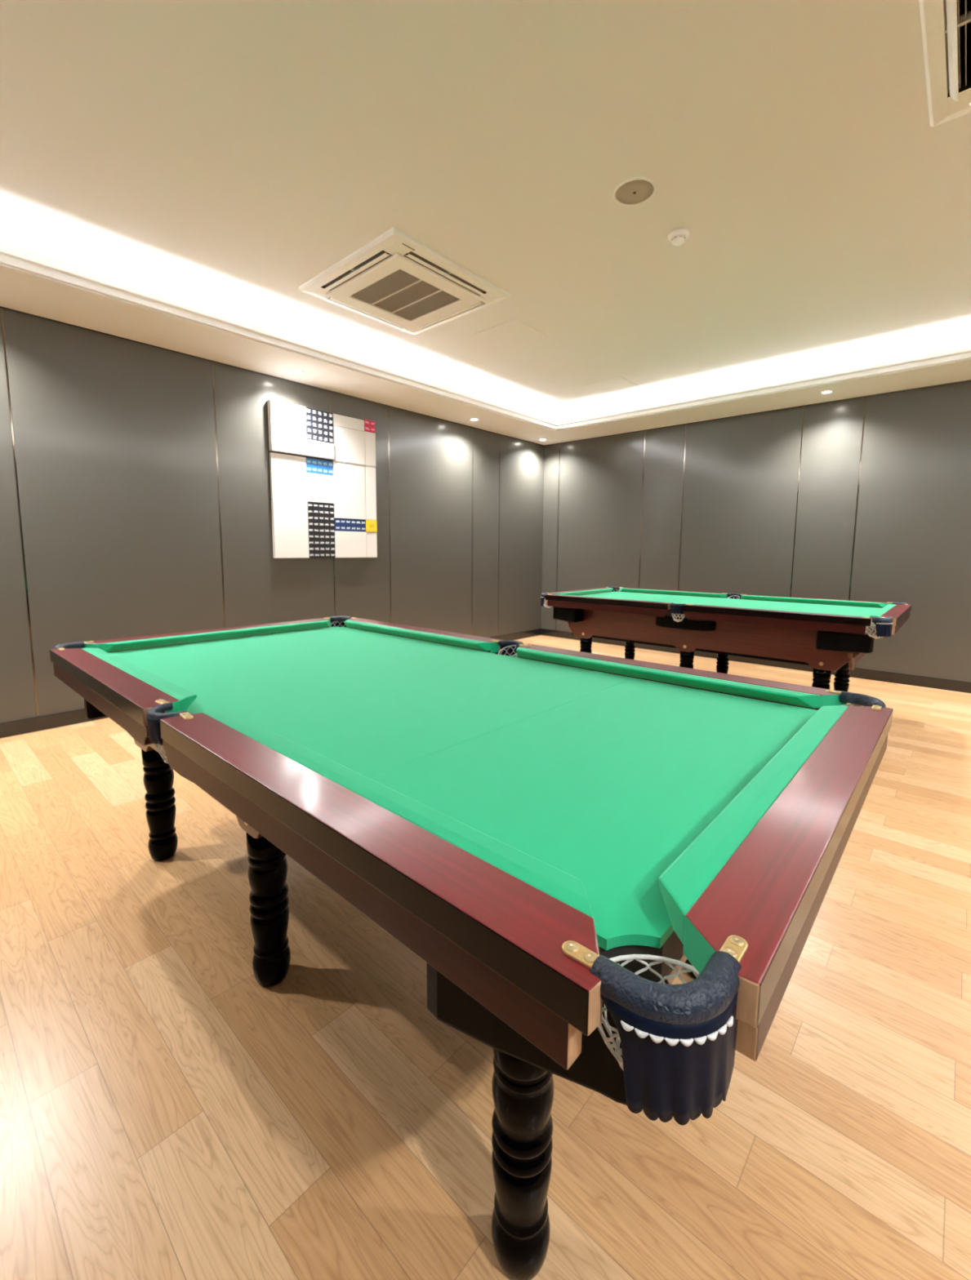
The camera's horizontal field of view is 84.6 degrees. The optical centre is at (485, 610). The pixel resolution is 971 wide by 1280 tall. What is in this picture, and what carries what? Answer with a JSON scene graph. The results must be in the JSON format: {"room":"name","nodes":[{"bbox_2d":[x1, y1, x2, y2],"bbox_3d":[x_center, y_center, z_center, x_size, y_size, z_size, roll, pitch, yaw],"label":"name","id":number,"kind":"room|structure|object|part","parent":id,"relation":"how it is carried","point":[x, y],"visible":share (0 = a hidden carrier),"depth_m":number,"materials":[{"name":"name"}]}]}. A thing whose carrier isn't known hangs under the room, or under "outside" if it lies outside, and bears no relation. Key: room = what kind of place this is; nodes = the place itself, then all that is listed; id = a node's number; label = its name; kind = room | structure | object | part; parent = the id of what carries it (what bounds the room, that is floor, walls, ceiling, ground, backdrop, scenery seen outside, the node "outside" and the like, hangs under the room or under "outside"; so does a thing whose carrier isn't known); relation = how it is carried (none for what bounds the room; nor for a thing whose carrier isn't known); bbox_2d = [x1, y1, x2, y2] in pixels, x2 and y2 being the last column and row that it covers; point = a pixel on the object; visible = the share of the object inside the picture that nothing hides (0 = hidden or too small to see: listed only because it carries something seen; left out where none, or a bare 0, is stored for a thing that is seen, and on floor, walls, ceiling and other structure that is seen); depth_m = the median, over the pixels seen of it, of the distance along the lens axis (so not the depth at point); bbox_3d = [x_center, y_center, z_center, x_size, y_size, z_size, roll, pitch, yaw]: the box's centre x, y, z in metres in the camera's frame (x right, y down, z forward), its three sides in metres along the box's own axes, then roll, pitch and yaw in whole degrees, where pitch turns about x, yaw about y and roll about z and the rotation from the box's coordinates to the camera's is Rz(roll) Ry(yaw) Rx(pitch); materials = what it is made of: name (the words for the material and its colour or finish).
{"room":"games hall","nodes":[
{"label":"games hall","id":0,"kind":"room"},
{"bbox_2d":[0,306,543,723],"bbox_3d":[-1.686,-0.817,5.029,0.100,2.955,7.617,6,9,42],"label":"wall","id":1,"kind":"structure","parent":0,"point":[114,436],"depth_m":4.22,"materials":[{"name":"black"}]},
{"bbox_2d":[0,307,39,716],"bbox_3d":[-3.033,-0.580,3.482,0.011,2.633,0.009,6,9,42],"label":"trim","id":2,"kind":"structure","parent":1,"relation":"attached to","point":[1,308],"depth_m":3.47,"materials":[{"name":"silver metal"}]},
{"bbox_2d":[211,361,226,627],"bbox_3d":[-2.192,-0.679,4.413,0.011,2.633,0.009,6,9,42],"label":"trim","id":3,"kind":"structure","parent":1,"relation":"attached to","point":[211,362],"depth_m":4.38,"materials":[{"name":"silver metal"}]},
{"bbox_2d":[0,628,541,738],"bbox_3d":[-1.658,0.607,5.155,0.026,0.098,7.417,6,9,42],"label":"baseboard","id":4,"kind":"structure","parent":1,"relation":"attached to","point":[7,729],"depth_m":3.68,"materials":[{"name":"black wood"}]},
{"bbox_2d":[266,399,377,558],"bbox_3d":[-1.499,-1.189,5.074,0.060,1.370,1.105,6,9,42],"label":"wall picture","id":5,"kind":"object","parent":1,"relation":"attached to","point":[322,464],"visible":1,"depth_m":5.01,"materials":[{"name":"white"}]},
{"bbox_2d":[328,391,335,616],"bbox_3d":[-1.485,-0.762,5.196,0.011,2.633,0.009,6,9,42],"label":"trim","id":6,"kind":"structure","parent":1,"relation":"attached to","point":[329,391],"depth_m":5.24,"materials":[{"name":"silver metal"}]},
{"bbox_2d":[387,406,391,622],"bbox_3d":[-1.026,-0.817,5.705,0.011,2.633,0.009,6,9,42],"label":"trim","id":7,"kind":"structure","parent":1,"relation":"attached to","point":[388,406],"depth_m":5.67,"materials":[{"name":"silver metal"}]},
{"bbox_2d":[471,452,472,594],"bbox_3d":[-0.167,-0.918,6.655,0.011,2.633,0.009,6,9,42],"label":"trim","id":8,"kind":"structure","parent":1,"relation":"attached to","point":[472,452],"depth_m":6.63,"materials":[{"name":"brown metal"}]},
{"bbox_2d":[0,235,970,444],"bbox_3d":[0.797,-1.908,2.670,6.552,0.224,7.417,6,9,42],"label":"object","id":9,"kind":"structure","parent":1,"relation":"attached to","point":[33,281],"depth_m":4.46,"materials":[{"name":"paint"}]},
{"bbox_2d":[497,434,500,612],"bbox_3d":[0.174,-0.959,7.034,0.011,2.633,0.009,6,9,42],"label":"trim","id":10,"kind":"structure","parent":1,"relation":"attached to","point":[500,434],"depth_m":7.01,"materials":[{"name":"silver metal"}]},
{"bbox_2d":[290,369,303,374],"bbox_3d":[-1.593,-2.033,4.519,0.104,0.034,0.104,6,9,42],"label":"recessed light","id":11,"kind":"object","parent":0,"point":[295,371],"visible":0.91,"depth_m":4.51,"materials":[{"name":"beige plastic"}]},
{"bbox_2d":[0,635,970,1279],"bbox_3d":[0.778,0.957,2.993,6.752,0.080,7.617,6,9,42],"label":"floor","id":12,"kind":"structure","parent":0,"point":[167,1113],"depth_m":1.25,"materials":[{"name":"brown wood"}]},
{"bbox_2d":[49,616,893,1279],"bbox_3d":[-0.331,0.609,1.826,2.600,0.858,1.406,6,9,42],"label":"table","id":13,"kind":"object","parent":12,"relation":"on","point":[557,834],"visible":1,"depth_m":0.89,"materials":[{"name":"green fabric"}]},
{"bbox_3d":[-1.228,0.215,1.715,1.131,0.046,0.088,6,9,42],"label":"rail","id":14,"kind":"part","parent":13,"relation":"part of","materials":[{"name":"brown wood"}]},
{"bbox_2d":[80,648,196,711],"bbox_3d":[-1.170,0.206,1.755,1.065,0.038,0.053,6,9,42],"label":"cushion","id":15,"kind":"object","parent":13,"relation":"on","point":[183,700],"depth_m":1.59,"materials":[{"name":"green fabric"}]},
{"bbox_3d":[-1.301,0.760,2.138,0.105,0.474,0.105,6,9,42],"label":"leg","id":16,"kind":"part","parent":13,"relation":"part of","materials":[{"name":"black paint"}]},
{"bbox_3d":[-0.820,0.233,1.356,0.053,0.004,0.019,5,8,36],"label":"brass plate","id":17,"kind":"part","parent":13,"relation":"part of","materials":[{"name":"gold metal"}]},
{"bbox_3d":[-0.697,0.246,1.246,0.019,0.004,0.053,-6,9,-43],"label":"brass plate","id":18,"kind":"part","parent":13,"relation":"part of","materials":[{"name":"gold metal"}]},
{"bbox_3d":[-1.262,0.113,2.615,0.088,0.046,1.172,6,9,42],"label":"rail","id":19,"kind":"part","parent":13,"relation":"part of","materials":[{"name":"green fabric"}]},
{"bbox_2d":[97,619,329,652],"bbox_3d":[-1.211,0.114,2.568,0.053,0.038,1.074,6,9,42],"label":"cushion","id":20,"kind":"object","parent":13,"relation":"on","point":[155,642],"depth_m":2.48,"materials":[{"name":"green fabric"}]},
{"bbox_3d":[-0.619,0.833,1.530,0.105,0.474,0.105,6,9,42],"label":"leg","id":21,"kind":"part","parent":13,"relation":"part of","materials":[{"name":"black paint"}]},
{"bbox_3d":[-0.297,0.315,0.885,1.131,0.046,0.088,6,9,42],"label":"rail","id":22,"kind":"part","parent":13,"relation":"part of","materials":[{"name":"brown wood"}]},
{"bbox_2d":[204,711,592,917],"bbox_3d":[-0.263,0.303,0.947,1.065,0.038,0.053,6,9,42],"label":"cushion","id":23,"kind":"object","parent":13,"relation":"on","point":[555,886],"depth_m":0.77,"materials":[{"name":"green fabric"}]},
{"bbox_2d":[344,619,489,650],"bbox_3d":[-0.393,0.114,2.615,1.065,0.038,0.053,6,9,42],"label":"cushion","id":24,"kind":"object","parent":13,"relation":"on","point":[452,642],"depth_m":2.53,"materials":[{"name":"green fabric"}]},
{"bbox_3d":[-0.358,0.112,2.678,1.131,0.046,0.088,6,9,42],"label":"rail","id":25,"kind":"part","parent":13,"relation":"part of","materials":[{"name":"green fabric"}]},
{"bbox_3d":[0.063,0.907,0.921,0.105,0.474,0.105,6,9,42],"label":"leg","id":26,"kind":"part","parent":13,"relation":"part of","materials":[{"name":"black paint"}]},
{"bbox_3d":[0.094,0.334,0.517,0.043,0.004,0.019,6,9,42],"label":"brass plate","id":27,"kind":"part","parent":13,"relation":"part of","materials":[{"name":"gold metal"}]},
{"bbox_2d":[515,647,822,707],"bbox_3d":[0.514,0.211,1.807,1.065,0.038,0.053,6,9,42],"label":"cushion","id":28,"kind":"object","parent":13,"relation":"on","point":[776,696],"depth_m":1.70,"materials":[{"name":"green fabric"}]},
{"bbox_3d":[0.572,0.212,1.848,1.131,0.046,0.088,6,9,42],"label":"rail","id":29,"kind":"part","parent":13,"relation":"part of","materials":[{"name":"brown wood"}]},
{"bbox_3d":[0.638,0.839,1.558,0.105,0.474,0.105,6,9,42],"label":"leg","id":30,"kind":"part","parent":13,"relation":"part of","materials":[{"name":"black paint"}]},
{"bbox_3d":[0.244,0.334,0.525,0.019,0.004,0.043,6,9,42],"label":"brass plate","id":31,"kind":"part","parent":13,"relation":"part of","materials":[{"name":"gold metal"}]},
{"bbox_2d":[657,705,848,944],"bbox_3d":[0.555,0.303,0.994,0.053,0.038,1.074,6,9,42],"label":"cushion","id":32,"kind":"object","parent":13,"relation":"on","point":[689,884],"depth_m":0.75,"materials":[{"name":"green fabric"}]},
{"bbox_3d":[0.607,0.313,0.948,0.088,0.046,1.172,6,9,42],"label":"rail","id":33,"kind":"part","parent":13,"relation":"part of","materials":[{"name":"brown wood"}]},
{"bbox_3d":[0.980,0.229,1.499,0.043,0.004,0.019,6,9,42],"label":"brass plate","id":34,"kind":"part","parent":13,"relation":"part of","materials":[{"name":"gold metal"}]},
{"bbox_3d":[0.989,0.246,1.350,0.019,0.004,0.043,6,9,42],"label":"brass plate","id":35,"kind":"part","parent":13,"relation":"part of","materials":[{"name":"gold metal"}]},
{"bbox_2d":[540,586,911,704],"bbox_3d":[1.879,0.318,4.536,2.600,0.858,1.406,6,9,42],"label":"table","id":36,"kind":"object","parent":12,"relation":"on","point":[827,636],"visible":0.87,"depth_m":4.03,"materials":[{"name":"brown wood"}]},
{"bbox_3d":[0.947,-0.177,5.324,0.088,0.046,1.172,6,9,42],"label":"rail","id":37,"kind":"part","parent":36,"relation":"part of","materials":[{"name":"green fabric"}]},
{"bbox_2d":[552,587,613,595],"bbox_3d":[0.999,-0.177,5.278,0.053,0.038,1.074,6,9,42],"label":"cushion","id":38,"kind":"object","parent":36,"relation":"on","point":[597,591],"depth_m":5.29,"materials":[{"name":"green fabric"}]},
{"bbox_3d":[0.908,0.470,4.847,0.105,0.474,0.105,6,9,42],"label":"leg","id":39,"kind":"part","parent":36,"relation":"part of","materials":[{"name":"black paint"}]},
{"bbox_3d":[0.981,-0.076,4.424,1.131,0.046,0.088,6,9,42],"label":"rail","id":40,"kind":"part","parent":36,"relation":"part of","materials":[{"name":"brown wood"}]},
{"bbox_2d":[558,594,667,602],"bbox_3d":[1.040,-0.085,4.464,1.065,0.038,0.053,6,9,42],"label":"cushion","id":41,"kind":"object","parent":36,"relation":"on","point":[558,594],"depth_m":4.40,"materials":[{"name":"green fabric"}]},
{"bbox_3d":[1.482,0.402,5.484,0.105,0.474,0.105,6,9,42],"label":"leg","id":42,"kind":"part","parent":36,"relation":"part of","materials":[{"name":"black paint"}]},
{"bbox_2d":[619,587,724,597],"bbox_3d":[1.817,-0.177,5.325,1.065,0.038,0.053,6,9,42],"label":"cushion","id":43,"kind":"object","parent":36,"relation":"on","point":[621,589],"depth_m":5.28,"materials":[{"name":"green fabric"}]},
{"bbox_3d":[1.851,-0.179,5.388,1.131,0.046,0.088,6,9,42],"label":"rail","id":44,"kind":"part","parent":36,"relation":"part of","materials":[{"name":"green fabric"}]},
{"bbox_3d":[1.590,0.543,4.239,0.105,0.474,0.105,6,9,42],"label":"leg","id":45,"kind":"part","parent":36,"relation":"part of","materials":[{"name":"black paint"}]},
{"bbox_3d":[1.880,0.138,4.515,2.116,0.271,0.906,6,9,42],"label":"frame","id":46,"kind":"part","parent":36,"relation":"part of","materials":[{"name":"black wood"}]},
{"bbox_3d":[2.165,0.475,4.875,0.105,0.474,0.105,6,9,42],"label":"leg","id":47,"kind":"part","parent":36,"relation":"part of","materials":[{"name":"black paint"}]},
{"bbox_2d":[693,604,859,616],"bbox_3d":[1.946,0.012,3.656,1.065,0.038,0.053,6,9,42],"label":"cushion","id":48,"kind":"object","parent":36,"relation":"on","point":[694,604],"depth_m":3.61,"materials":[{"name":"green fabric"}]},
{"bbox_3d":[1.912,0.024,3.595,1.131,0.046,0.088,6,9,42],"label":"rail","id":49,"kind":"part","parent":36,"relation":"part of","materials":[{"name":"brown wood"}]},
{"bbox_2d":[741,595,885,607],"bbox_3d":[2.723,-0.080,4.517,1.065,0.038,0.053,6,9,42],"label":"cushion","id":50,"kind":"object","parent":36,"relation":"on","point":[753,597],"depth_m":4.47,"materials":[{"name":"green fabric"}]},
{"bbox_3d":[2.782,-0.079,4.558,1.131,0.046,0.088,6,9,42],"label":"rail","id":51,"kind":"part","parent":36,"relation":"part of","materials":[{"name":"green fabric"}]},
{"bbox_3d":[2.272,0.616,3.631,0.105,0.474,0.105,6,9,42],"label":"leg","id":52,"kind":"part","parent":36,"relation":"part of","materials":[{"name":"black paint"}]},
{"bbox_3d":[2.847,0.548,4.267,0.105,0.474,0.105,6,9,42],"label":"leg","id":53,"kind":"part","parent":36,"relation":"part of","materials":[{"name":"black paint"}]},
{"bbox_2d":[870,604,895,617],"bbox_3d":[2.764,0.012,3.703,0.053,0.038,1.074,6,9,42],"label":"cushion","id":54,"kind":"object","parent":36,"relation":"on","point":[883,611],"depth_m":3.60,"materials":[{"name":"green fabric"}]},
{"bbox_3d":[2.816,0.023,3.658,0.088,0.046,1.172,6,9,42],"label":"rail","id":55,"kind":"part","parent":36,"relation":"part of","materials":[{"name":"brown wood"}]},
{"bbox_2d":[0,0,970,417],"bbox_3d":[0.798,-2.069,2.652,6.752,0.100,7.617,6,9,42],"label":"ceiling","id":56,"kind":"structure","parent":0,"point":[227,155],"depth_m":2.41,"materials":[{"name":"paint"}]},
{"bbox_2d":[298,226,510,335],"bbox_3d":[-0.530,-2.103,3.552,0.990,0.052,0.990,6,9,42],"label":"air conditioner","id":57,"kind":"object","parent":56,"relation":"attached to","point":[394,272],"visible":1,"depth_m":3.41,"materials":[{"name":"beige plastic"}]},
{"bbox_3d":[-0.530,-2.088,3.554,0.740,0.022,0.740,6,9,42],"label":"grille frame","id":58,"kind":"part","parent":57,"relation":"part of","materials":[{"name":"beige plastic"}]},
{"bbox_2d":[351,269,460,319],"bbox_3d":[-0.530,-2.092,3.553,0.516,0.021,0.516,6,9,42],"label":"grille","id":59,"kind":"object","parent":57,"relation":"attached to","point":[400,292],"depth_m":3.55,"materials":[{"name":"beige plastic"}]},
{"bbox_2d":[471,318,548,349],"bbox_3d":[0.202,-2.209,4.272,0.450,0.014,0.420,6,9,42],"label":"access panel","id":60,"kind":"object","parent":56,"relation":"attached to","point":[514,332],"visible":1,"depth_m":4.25,"materials":[{"name":"paint"}]},
{"bbox_2d":[582,376,637,393],"bbox_3d":[1.301,-2.345,5.549,0.430,0.014,0.380,6,9,42],"label":"access panel","id":61,"kind":"object","parent":56,"relation":"attached to","point":[616,383],"visible":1,"depth_m":5.53,"materials":[{"name":"paint"}]},
{"bbox_2d":[612,176,656,206],"bbox_3d":[0.714,-2.005,2.561,0.204,0.008,0.204,6,9,42],"label":"ceiling speaker","id":62,"kind":"object","parent":56,"relation":"attached to","point":[634,191],"visible":1,"depth_m":2.55,"materials":[{"name":"beige plastic"}]},
{"bbox_2d":[667,227,688,245],"bbox_3d":[1.049,-2.022,2.905,0.110,0.048,0.110,6,9,42],"label":"smoke detector","id":63,"kind":"object","parent":56,"relation":"attached to","point":[677,237],"visible":1,"depth_m":2.88,"materials":[{"name":"white plastic"}]},
{"bbox_2d":[918,0,970,126],"bbox_3d":[1.821,-1.843,1.450,0.990,0.067,0.990,6,9,42],"label":"air conditioner","id":64,"kind":"object","parent":56,"relation":"attached to","point":[948,99],"visible":1,"depth_m":1.83,"materials":[{"name":"beige plastic"}]},
{"bbox_2d":[540,379,970,682],"bbox_3d":[3.299,-0.848,5.603,6.752,2.955,0.100,6,9,42],"label":"wall","id":65,"kind":"structure","parent":0,"point":[912,544],"depth_m":5.56,"materials":[{"name":"black"}]},
{"bbox_2d":[555,443,559,630],"bbox_3d":[1.028,-1.014,7.578,0.009,2.633,0.011,6,9,42],"label":"trim","id":66,"kind":"structure","parent":65,"relation":"attached to","point":[559,443],"depth_m":7.55,"materials":[{"name":"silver metal"}]},
{"bbox_2d":[638,431,644,588],"bbox_3d":[1.965,-0.914,6.743,0.009,2.633,0.011,6,9,42],"label":"trim","id":67,"kind":"structure","parent":65,"relation":"attached to","point":[644,431],"depth_m":6.70,"materials":[{"name":"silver metal"}]},
{"bbox_2d":[677,424,686,591],"bbox_3d":[2.345,-0.873,6.404,0.009,2.633,0.011,6,9,42],"label":"trim","id":68,"kind":"structure","parent":65,"relation":"attached to","point":[686,424],"depth_m":6.36,"materials":[{"name":"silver metal"}]},
{"bbox_2d":[540,628,970,693],"bbox_3d":[3.256,0.576,5.726,6.552,0.098,0.026,6,9,42],"label":"baseboard","id":69,"kind":"structure","parent":65,"relation":"attached to","point":[888,677],"depth_m":5.35,"materials":[{"name":"black wood"}]},
{"bbox_2d":[789,406,804,596],"bbox_3d":[3.244,-0.776,5.602,0.009,2.633,0.011,6,9,42],"label":"trim","id":70,"kind":"structure","parent":65,"relation":"attached to","point":[803,406],"depth_m":5.56,"materials":[{"name":"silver metal"}]},
{"bbox_2d":[848,396,866,599],"bbox_3d":[3.632,-0.735,5.256,0.009,2.633,0.011,6,9,42],"label":"trim","id":71,"kind":"structure","parent":65,"relation":"attached to","point":[865,397],"depth_m":5.21,"materials":[{"name":"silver metal"}]},
{"bbox_2d":[819,390,832,394],"bbox_3d":[3.187,-2.054,4.986,0.104,0.034,0.104,6,9,42],"label":"recessed light","id":72,"kind":"object","parent":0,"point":[826,391],"visible":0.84,"depth_m":4.99,"materials":[{"name":"beige plastic"}]}
]}

